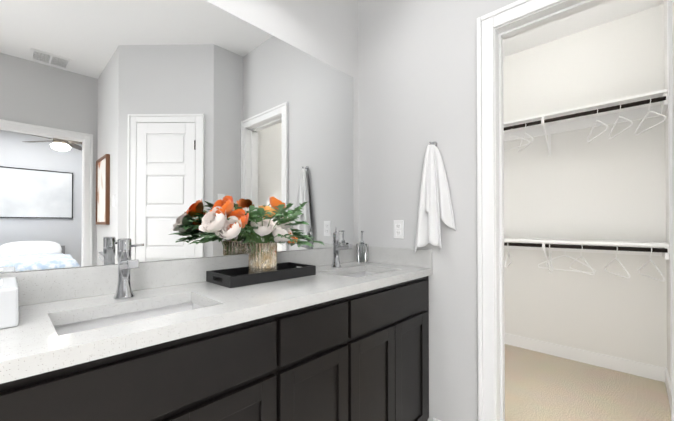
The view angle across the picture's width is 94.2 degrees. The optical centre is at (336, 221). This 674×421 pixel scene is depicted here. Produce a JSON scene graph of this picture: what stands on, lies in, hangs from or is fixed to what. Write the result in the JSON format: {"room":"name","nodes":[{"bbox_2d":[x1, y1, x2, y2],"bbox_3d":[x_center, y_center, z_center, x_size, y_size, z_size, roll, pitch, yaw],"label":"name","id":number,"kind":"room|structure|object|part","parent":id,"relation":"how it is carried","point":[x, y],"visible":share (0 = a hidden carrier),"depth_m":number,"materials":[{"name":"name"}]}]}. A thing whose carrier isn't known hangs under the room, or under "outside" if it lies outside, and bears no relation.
{"room":"bathroom","nodes":[
{"label":"bathroom","id":0,"kind":"room"},
{"bbox_2d":[0,0,358,272],"bbox_3d":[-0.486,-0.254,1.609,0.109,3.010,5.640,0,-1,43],"label":"vanity mirror","id":1,"kind":"object","parent":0,"point":[157,128],"depth_m":1.30,"materials":[{"name":"white mirror"}]},
{"bbox_2d":[358,0,517,420],"bbox_3d":[0.755,-0.253,1.728,1.546,3.010,0.120,0,-1,43],"label":"wall","id":2,"kind":"structure","parent":0,"point":[417,61],"depth_m":1.83,"materials":[{"name":"grey paint"}]},
{"bbox_2d":[0,246,355,305],"bbox_3d":[-0.468,0.218,1.538,0.020,0.104,1.828,0,-1,43],"label":"backsplash","id":3,"kind":"structure","parent":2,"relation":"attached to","point":[78,282],"depth_m":1.21,"materials":[{"name":"white stone"}]},
{"bbox_2d":[394,220,403,238],"bbox_3d":[0.389,0.052,1.984,0.072,0.116,0.008,0,-1,43],"label":"outlet","id":4,"kind":"object","parent":2,"relation":"attached to","point":[401,229],"depth_m":1.98,"materials":[{"name":"white plastic"}]},
{"bbox_2d":[368,246,431,265],"bbox_3d":[0.356,0.222,2.003,0.536,0.104,0.020,0,-1,43],"label":"backsplash","id":5,"kind":"structure","parent":2,"relation":"attached to","point":[402,256],"depth_m":1.95,"materials":[{"name":"white stone"}]},
{"bbox_2d":[414,141,455,253],"bbox_3d":[0.547,-0.135,1.781,0.244,0.659,0.088,0,-1,43],"label":"hanging towel","id":6,"kind":"object","parent":2,"relation":"hanging from","point":[435,206],"visible":1,"depth_m":1.76,"materials":[{"name":"white fabric"}]},
{"bbox_2d":[477,0,673,420],"bbox_3d":[1.073,0.091,1.427,0.778,2.315,0.176,0,-1,43],"label":"door frame","id":7,"kind":"structure","parent":2,"relation":"attached to","point":[496,28],"depth_m":1.60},
{"bbox_2d":[503,0,663,56],"bbox_3d":[1.408,-1.735,2.391,1.600,0.035,1.720,0,-1,43],"label":"ceiling","id":8,"kind":"structure","parent":0,"point":[606,12],"depth_m":2.71,"materials":[{"name":"white paint"}]},
{"bbox_2d":[503,4,666,367],"bbox_3d":[2.088,-0.242,2.986,1.750,3.010,0.100,0,-1,43],"label":"wall","id":9,"kind":"structure","parent":0,"point":[576,185],"depth_m":2.77,"materials":[{"name":"white paint"}]},
{"bbox_2d":[505,333,662,381],"bbox_3d":[1.995,1.206,2.982,1.530,0.115,0.017,0,-1,43],"label":"baseboard","id":10,"kind":"structure","parent":9,"relation":"attached to","point":[646,370],"depth_m":2.76,"materials":[{"name":"white wood"}]},
{"bbox_2d":[505,344,670,420],"bbox_3d":[1.419,1.282,2.339,1.850,0.050,1.940,0,-1,43],"label":"floor","id":11,"kind":"structure","parent":0,"point":[539,386],"depth_m":2.30,"materials":[{"name":"beige carpet"}]},
{"bbox_2d":[664,0,670,381],"bbox_3d":[1.987,-0.235,1.828,0.004,2.975,1.720,0,-1,43],"label":"wall","id":12,"kind":"structure","parent":0,"point":[667,187],"depth_m":2.34,"materials":[{"name":"white paint"}]},
{"bbox_2d":[663,367,670,409],"bbox_3d":[1.982,1.195,1.823,0.014,0.115,1.716,0,-1,43],"label":"baseboard","id":13,"kind":"structure","parent":12,"relation":"attached to","point":[666,378],"depth_m":2.26,"materials":[{"name":"white wood"}]},
{"bbox_3d":[0.096,1.258,-0.292,3.550,0.050,3.700,0,-1,43],"label":"floor","id":14,"kind":"structure","parent":0,"visible":0},
{"bbox_2d":[0,274,432,420],"bbox_3d":[-0.275,0.779,1.350,0.552,0.938,1.828,0,-1,43],"label":"bathroom vanity","id":15,"kind":"object","parent":14,"relation":"on","point":[185,340],"depth_m":1.01,"materials":[{"name":"wood"}]},
{"bbox_2d":[0,262,431,377],"bbox_3d":[-0.273,0.288,1.353,0.556,0.041,1.828,0,-1,43],"label":"countertop","id":16,"kind":"structure","parent":15,"relation":"on","point":[36,341],"depth_m":0.96,"materials":[{"name":"white stone"}]},
{"bbox_2d":[0,277,18,328],"bbox_3d":[-0.924,0.213,0.815,0.240,0.099,0.130,0,-1,43],"label":"tissue box","id":17,"kind":"object","parent":16,"relation":"on","point":[9,302],"visible":0.98,"depth_m":0.77,"materials":[{"name":"white plastic"}]},
{"bbox_2d":[114,238,143,299],"bbox_3d":[-0.699,0.163,1.071,0.146,0.205,0.090,0,-1,43],"label":"faucet","id":18,"kind":"object","parent":16,"relation":"on","point":[126,264],"visible":1,"depth_m":1.07,"materials":[{"name":"silver metal"}]},
{"bbox_3d":[-0.695,0.146,1.047,0.105,0.028,0.033,-11,-8,43],"label":"spout","id":19,"kind":"part","parent":18,"relation":"part of","materials":[{"name":"silver metal"}]},
{"bbox_3d":[-0.713,0.086,1.116,0.012,0.012,0.043,0,-1,43],"label":"handle","id":20,"kind":"part","parent":18,"relation":"part of","materials":[{"name":"silver metal"}]},
{"bbox_2d":[56,298,207,333],"bbox_3d":[-0.595,0.373,0.950,0.308,0.161,0.447,0,-1,43],"label":"sink","id":21,"kind":"object","parent":16,"relation":"in","point":[85,320],"depth_m":1.03,"materials":[{"name":"white ceramic"}]},
{"bbox_2d":[206,262,315,287],"bbox_3d":[-0.345,0.246,1.485,0.220,0.046,0.460,0,-1,43],"label":"tray","id":22,"kind":"object","parent":16,"relation":"on","point":[235,277],"visible":0.96,"depth_m":1.40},
{"bbox_2d":[190,196,324,273],"bbox_3d":[-0.266,0.067,1.410,0.471,0.385,0.658,0,-1,43],"label":"bouquet","id":23,"kind":"object","parent":22,"relation":"on","point":[221,219],"visible":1,"depth_m":1.39,"materials":[{"name":"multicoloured plant"}]},
{"bbox_3d":[-0.499,-0.008,1.269,0.126,0.109,0.098,0,-1,43],"label":"flower","id":24,"kind":"part","parent":23,"relation":"part of","materials":[{"name":"white plant"}]},
{"bbox_3d":[-0.482,-0.065,1.318,0.113,0.092,0.088,0,-1,43],"label":"flower","id":25,"kind":"part","parent":23,"relation":"part of","materials":[{"name":"orange plant"}]},
{"bbox_3d":[-0.435,0.025,1.263,0.106,0.095,0.092,0,-1,43],"label":"flower","id":26,"kind":"part","parent":23,"relation":"part of","materials":[{"name":"white plant"}]},
{"bbox_3d":[-0.423,-0.006,1.316,0.109,0.097,0.095,0,-1,43],"label":"flower","id":27,"kind":"part","parent":23,"relation":"part of","materials":[{"name":"orange plant"}]},
{"bbox_3d":[-0.333,0.026,1.410,0.099,0.088,0.108,0,-1,43],"label":"flower","id":28,"kind":"part","parent":23,"relation":"part of","materials":[{"name":"white plant"}]},
{"bbox_3d":[-0.333,-0.041,1.520,0.109,0.076,0.102,0,-1,43],"label":"flower","id":29,"kind":"part","parent":23,"relation":"part of","materials":[{"name":"orange plant"}]},
{"bbox_3d":[-0.282,-0.087,1.517,0.092,0.075,0.089,0,-1,43],"label":"flower","id":30,"kind":"part","parent":23,"relation":"part of","materials":[{"name":"orange plant"}]},
{"bbox_3d":[-0.252,0.051,1.487,0.117,0.102,0.124,0,-1,43],"label":"flower","id":31,"kind":"part","parent":23,"relation":"part of","materials":[{"name":"white plant"}]},
{"bbox_3d":[-0.266,0.010,1.605,0.099,0.077,0.082,0,-1,43],"label":"flower","id":32,"kind":"part","parent":23,"relation":"part of","materials":[{"name":"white plant"}]},
{"bbox_2d":[331,227,351,267],"bbox_3d":[0.025,0.153,1.835,0.146,0.237,0.060,0,-1,43],"label":"faucet","id":33,"kind":"object","parent":16,"relation":"on","point":[336,249],"visible":1,"depth_m":1.85,"materials":[{"name":"silver metal"}]},
{"bbox_3d":[0.040,0.153,1.822,0.105,0.028,0.033,-11,-8,43],"label":"spout","id":34,"kind":"part","parent":33,"relation":"part of","materials":[{"name":"silver metal"}]},
{"bbox_2d":[356,231,367,262],"bbox_3d":[0.169,0.169,2.090,0.062,0.211,0.060,0,-1,43],"label":"soap dispenser","id":35,"kind":"object","parent":16,"relation":"on","point":[361,252],"visible":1,"depth_m":2.07,"materials":[{"name":"clear glass"}]},
{"bbox_2d":[356,244,367,262],"bbox_3d":[0.168,0.212,2.091,0.060,0.124,0.060,0,-1,43],"label":"bottle","id":36,"kind":"object","parent":35,"relation":"attached to","point":[361,249],"depth_m":2.07,"materials":[{"name":"clear glass"}]},
{"bbox_2d":[344,270,383,277],"bbox_3d":[0.138,0.380,1.723,0.308,0.161,0.448,0,-1,43],"label":"sink","id":37,"kind":"object","parent":16,"relation":"in","point":[355,273],"depth_m":1.90,"materials":[{"name":"white ceramic"}]}
]}

